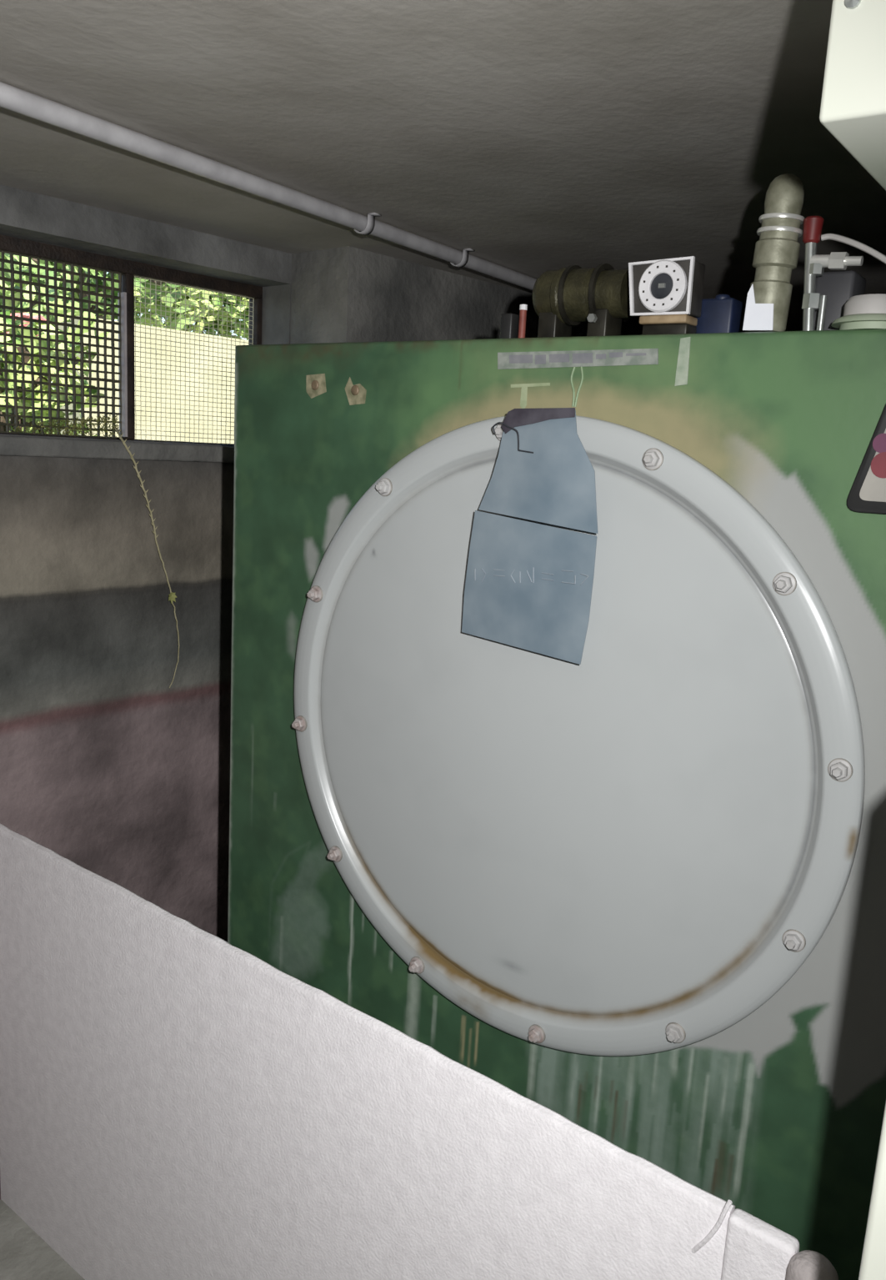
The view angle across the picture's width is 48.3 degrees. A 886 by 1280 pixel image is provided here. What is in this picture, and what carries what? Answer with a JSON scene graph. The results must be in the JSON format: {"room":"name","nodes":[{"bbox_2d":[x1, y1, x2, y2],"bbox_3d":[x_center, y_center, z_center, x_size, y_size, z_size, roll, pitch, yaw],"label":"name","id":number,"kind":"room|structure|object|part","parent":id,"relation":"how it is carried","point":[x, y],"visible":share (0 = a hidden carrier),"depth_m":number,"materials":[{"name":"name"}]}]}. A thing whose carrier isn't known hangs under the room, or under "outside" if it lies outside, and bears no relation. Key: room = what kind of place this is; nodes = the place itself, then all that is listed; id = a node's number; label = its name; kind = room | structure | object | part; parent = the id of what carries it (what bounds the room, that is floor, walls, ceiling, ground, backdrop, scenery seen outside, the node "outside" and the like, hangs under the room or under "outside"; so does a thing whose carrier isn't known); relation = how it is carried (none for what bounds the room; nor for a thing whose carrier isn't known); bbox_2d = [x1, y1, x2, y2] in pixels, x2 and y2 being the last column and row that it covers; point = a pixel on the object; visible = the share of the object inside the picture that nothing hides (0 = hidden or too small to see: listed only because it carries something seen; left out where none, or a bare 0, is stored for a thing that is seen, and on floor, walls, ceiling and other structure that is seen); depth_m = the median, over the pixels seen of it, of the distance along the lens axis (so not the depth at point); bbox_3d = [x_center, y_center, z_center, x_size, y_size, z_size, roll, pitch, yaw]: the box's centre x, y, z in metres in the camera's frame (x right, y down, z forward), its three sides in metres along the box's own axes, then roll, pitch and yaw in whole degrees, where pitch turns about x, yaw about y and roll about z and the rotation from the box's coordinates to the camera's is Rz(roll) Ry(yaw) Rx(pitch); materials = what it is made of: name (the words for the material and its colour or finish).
{"room":"basement boiler room","nodes":[
{"label":"basement boiler room","id":0,"kind":"room"},
{"bbox_2d":[0,1199,85,1279],"bbox_3d":[0.330,1.347,0.942,3.275,0.100,5.450,12,14,40],"label":"floor","id":1,"kind":"structure","parent":0,"point":[24,1255],"depth_m":1.74,"materials":[{"name":"grey concrete"}]},
{"bbox_2d":[227,328,885,1279],"bbox_3d":[0.268,0.396,1.462,1.090,1.562,0.640,11,13,35],"label":"tank","id":2,"kind":"object","parent":1,"relation":"on","point":[636,890],"visible":0.88,"depth_m":1.12,"materials":[{"name":"metal"}]},
{"bbox_2d":[500,313,519,338],"bbox_3d":[0.080,-0.370,1.171,0.016,0.031,0.020,11,13,35],"label":"block","id":3,"kind":"object","parent":2,"relation":"on","point":[509,322],"visible":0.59,"depth_m":1.16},
{"bbox_2d":[517,304,527,337],"bbox_3d":[0.093,-0.372,1.160,0.009,0.041,0.009,11,13,35],"label":"tube","id":4,"kind":"object","parent":2,"relation":"on","point":[523,308],"visible":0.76,"depth_m":1.16,"materials":[{"name":"red plastic"}]},
{"bbox_2d":[461,407,598,664],"bbox_3d":[0.096,-0.119,1.103,0.170,0.275,0.015,11,13,35],"label":"apron","id":5,"kind":"object","parent":2,"relation":"hanging from","point":[529,585],"visible":1,"depth_m":1.09,"materials":[{"name":"blue fabric"}]},
{"bbox_2d":[492,421,533,453],"bbox_3d":[0.077,-0.225,1.095,0.056,0.033,0.004,11,13,35],"label":"clip","id":6,"kind":"object","parent":5,"relation":"attached to","point":[498,423],"visible":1,"depth_m":1.09,"materials":[{"name":"grey metal"}]},
{"bbox_2d":[474,567,588,584],"bbox_3d":[0.097,-0.070,1.106,0.148,0.027,0.001,11,13,35],"label":"print","id":7,"kind":"object","parent":5,"relation":"attached to","point":[574,583],"depth_m":1.10},
{"bbox_3d":[0.097,0.120,1.173,0.667,0.667,0.008,11,13,35],"label":"plate","id":8,"kind":"part","parent":2,"relation":"part of","materials":[{"name":"paint"}]},
{"bbox_2d":[509,351,646,364],"bbox_3d":[0.145,-0.310,1.088,0.171,0.012,0.002,11,13,36],"label":"print","id":9,"kind":"object","parent":2,"relation":"on","point":[582,358],"depth_m":1.10},
{"bbox_2d":[532,263,633,337],"bbox_3d":[0.161,-0.387,1.137,0.118,0.086,0.069,11,13,35],"label":"valve actuator","id":10,"kind":"object","parent":2,"relation":"on","point":[564,298],"visible":0.94,"depth_m":1.12,"materials":[{"name":"green metal"}]},
{"bbox_2d":[628,256,705,335],"bbox_3d":[0.236,-0.363,1.054,0.074,0.077,0.045,11,13,35],"label":"pressure gauge","id":11,"kind":"object","parent":2,"relation":"on","point":[666,294],"visible":0.97,"depth_m":1.04,"materials":[{"name":"white plastic"}]},
{"bbox_3d":[0.241,-0.341,1.055,0.054,0.008,0.032,11,13,35],"label":"tan plate","id":12,"kind":"part","parent":11,"relation":"part of","materials":[{"name":"beige wood"}]},
{"bbox_2d":[696,294,745,333],"bbox_3d":[0.297,-0.346,1.064,0.043,0.046,0.040,11,13,35],"label":"block","id":13,"kind":"object","parent":2,"relation":"on","point":[723,313],"visible":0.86,"depth_m":1.05,"materials":[{"name":"blue plastic"}]},
{"bbox_2d":[742,283,773,330],"bbox_3d":[0.315,-0.330,0.979,0.030,0.045,0.001,11,13,35],"label":"paper slip","id":14,"kind":"object","parent":2,"relation":"on","point":[758,316],"visible":1,"depth_m":0.98,"materials":[{"name":"white paper"}]},
{"bbox_2d":[746,173,804,331],"bbox_3d":[0.335,-0.387,0.992,0.047,0.150,0.044,11,13,35],"label":"pipe fitting","id":15,"kind":"object","parent":2,"relation":"on","point":[777,249],"visible":0.97,"depth_m":0.98,"materials":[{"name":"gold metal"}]},
{"bbox_2d":[802,215,863,331],"bbox_3d":[0.377,-0.356,0.966,0.060,0.112,0.019,11,13,35],"label":"tap","id":16,"kind":"object","parent":2,"relation":"on","point":[815,263],"visible":0.92,"depth_m":0.97,"materials":[{"name":"metal"}]},
{"bbox_3d":[0.363,-0.402,0.969,0.019,0.024,0.019,11,13,35],"label":"red knob","id":17,"kind":"part","parent":16,"relation":"part of","materials":[{"name":"red plastic"}]},
{"bbox_2d":[814,270,866,330],"bbox_3d":[0.406,-0.341,1.016,0.039,0.066,0.050,11,13,35],"label":"control box","id":18,"kind":"object","parent":2,"relation":"on","point":[840,287],"visible":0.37,"depth_m":0.99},
{"bbox_2d":[821,233,885,263],"bbox_3d":[0.422,-0.341,0.936,0.136,0.095,0.010,11,14,37],"label":"cable","id":19,"kind":"object","parent":2,"relation":"on","point":[875,253],"visible":1,"depth_m":0.95,"materials":[{"name":"white plastic"}]},
{"bbox_2d":[831,293,885,330],"bbox_3d":[0.410,-0.308,0.936,0.076,0.032,0.076,11,13,35],"label":"canister","id":20,"kind":"object","parent":2,"relation":"on","point":[864,311],"visible":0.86,"depth_m":0.92,"materials":[{"name":"white plastic"}]},
{"bbox_2d":[847,404,885,514],"bbox_3d":[0.419,-0.168,0.903,0.084,0.106,0.008,11,13,35],"label":"warning sign","id":21,"kind":"object","parent":2,"relation":"attached to","point":[867,494],"visible":1,"depth_m":0.92,"materials":[{"name":"plastic"}]},
{"bbox_2d":[785,1249,838,1279],"bbox_3d":[0.304,0.911,0.931,0.043,0.756,0.043,3,11,0],"label":"post","id":22,"kind":"object","parent":1,"relation":"on","point":[806,1264],"visible":1,"depth_m":0.86,"materials":[{"name":"grey metal"}]},
{"bbox_2d":[858,1102,885,1279],"bbox_3d":[0.490,0.709,0.564,0.500,1.310,0.320,11,13,35],"label":"cabinet","id":23,"kind":"object","parent":1,"relation":"on","point":[873,1267],"visible":1,"depth_m":0.50,"materials":[{"name":"white metal"}]},
{"bbox_2d":[0,184,291,1199],"bbox_3d":[-0.799,0.154,1.774,0.125,1.807,5.150,12,14,40],"label":"wall","id":24,"kind":"structure","parent":0,"point":[121,773],"depth_m":1.86,"materials":[{"name":"grey concrete"}]},
{"bbox_2d":[14,413,119,436],"bbox_3d":[-0.683,-0.395,1.798,0.020,0.046,0.204,12,14,40],"label":"moss","id":25,"kind":"object","parent":24,"relation":"on","point":[105,421],"visible":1,"depth_m":1.82,"materials":[{"name":"plant"}]},
{"bbox_2d":[0,435,234,462],"bbox_3d":[-0.611,-0.348,1.805,0.074,0.032,0.850,12,14,40],"label":"window sill","id":26,"kind":"structure","parent":24,"relation":"attached to","point":[9,445],"depth_m":1.77,"materials":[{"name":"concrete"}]},
{"bbox_2d":[0,234,262,445],"bbox_3d":[-0.647,-0.543,1.838,0.032,0.350,0.773,12,14,40],"label":"window","id":27,"kind":"structure","parent":24,"relation":"in","point":[127,270],"depth_m":1.84,"materials":[{"name":"metal"}]},
{"bbox_2d":[113,425,179,687],"bbox_3d":[-0.574,-0.149,1.866,0.131,0.499,0.117,3,11,0],"label":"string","id":28,"kind":"object","parent":27,"relation":"hanging from","point":[172,597],"visible":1,"depth_m":1.85,"materials":[{"name":"yellow fabric"}]},
{"bbox_2d":[0,823,799,1279],"bbox_3d":[-0.291,0.784,1.401,1.501,0.765,0.021,11,14,37],"label":"wall","id":29,"kind":"structure","parent":0,"point":[177,1103],"depth_m":1.34,"materials":[{"name":"white paint"}]},
{"bbox_2d":[0,0,885,332],"bbox_3d":[0.395,-0.556,0.612,3.375,0.150,5.450,12,14,40],"label":"ceiling","id":30,"kind":"structure","parent":0,"point":[534,138],"depth_m":1.15,"materials":[{"name":"concrete"}]},
{"bbox_2d":[0,81,629,321],"bbox_3d":[-0.163,-0.683,1.595,0.060,0.030,2.302,10,13,32],"label":"conduit","id":31,"kind":"object","parent":30,"relation":"attached to","point":[12,98],"visible":0.94,"depth_m":1.38,"materials":[{"name":"grey metal"}]},
{"bbox_2d":[819,0,885,190],"bbox_3d":[0.483,-0.350,0.471,0.500,0.194,0.263,11,13,35],"label":"box","id":32,"kind":"object","parent":30,"relation":"hanging from","point":[853,107],"visible":1,"depth_m":0.52,"materials":[{"name":"metal"}]},
{"bbox_2d":[290,245,643,343],"bbox_3d":[0.359,0.009,2.860,0.172,1.807,1.975,12,14,40],"label":"wall pier","id":33,"kind":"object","parent":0,"point":[343,294],"visible":0.14,"depth_m":2.02,"materials":[{"name":"concrete"}]},
{"bbox_3d":[-3.963,-0.389,8.847,13.875,0.080,20.000,12,14,40],"label":"ground","id":34,"kind":"structure","parent":0,"visible":0},
{"bbox_2d":[0,254,91,396],"bbox_3d":[-1.417,-0.276,3.303,0.509,2.052,0.502,12,14,40],"label":"flowering shrub","id":35,"kind":"object","parent":34,"relation":"on","point":[16,258],"visible":0.03,"depth_m":3.12,"materials":[{"name":"green plant"}]},
{"bbox_3d":[-1.448,-0.213,3.319,0.036,1.919,0.289,12,14,40],"label":"stem","id":36,"kind":"part","parent":35,"relation":"part of","materials":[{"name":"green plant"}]},
{"bbox_2d":[6,312,45,336],"bbox_3d":[-1.272,-0.945,2.994,0.031,0.094,0.156,12,14,40],"label":"flower","id":37,"kind":"object","parent":35,"relation":"on","point":[25,315],"depth_m":2.99,"materials":[{"name":"pink plant"}]},
{"bbox_2d":[0,273,109,436],"bbox_3d":[-1.081,-0.023,2.667,0.423,1.832,0.430,12,14,40],"label":"leafy shrub","id":38,"kind":"object","parent":34,"relation":"on","point":[7,303],"visible":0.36,"depth_m":2.51,"materials":[{"name":"green plant"}]},
{"bbox_3d":[-1.103,0.040,2.695,0.036,1.694,0.260,12,14,40],"label":"stem","id":39,"kind":"part","parent":38,"relation":"part of","materials":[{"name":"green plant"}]},
{"bbox_2d":[0,252,117,320],"bbox_3d":[-3.728,-2.165,7.929,1.788,3.776,3.238,12,14,40],"label":"tree","id":40,"kind":"object","parent":34,"relation":"on","point":[6,254],"visible":0.02,"depth_m":7.53,"materials":[{"name":"green plant"}]},
{"bbox_2d":[0,251,206,331],"bbox_3d":[-1.886,-1.028,5.213,0.600,2.760,1.533,12,14,40],"label":"tree","id":41,"kind":"object","parent":34,"relation":"on","point":[85,305],"visible":0.17,"depth_m":5.15,"materials":[{"name":"green plant"}]},
{"bbox_3d":[-1.861,-0.885,5.312,0.036,2.445,0.831,12,14,40],"label":"stem","id":42,"kind":"part","parent":41,"relation":"part of","materials":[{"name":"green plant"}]},
{"bbox_2d":[4,254,250,340],"bbox_3d":[-1.732,-1.513,7.236,1.288,2.968,2.746,12,14,40],"label":"tree","id":43,"kind":"object","parent":34,"relation":"on","point":[183,292],"visible":0.17,"depth_m":6.83,"materials":[{"name":"green plant"}]},
{"bbox_2d":[58,316,248,443],"bbox_3d":[0.575,-0.796,6.932,0.201,1.939,6.766,12,14,40],"label":"wall","id":44,"kind":"structure","parent":34,"relation":"on","point":[163,421],"depth_m":4.57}
]}

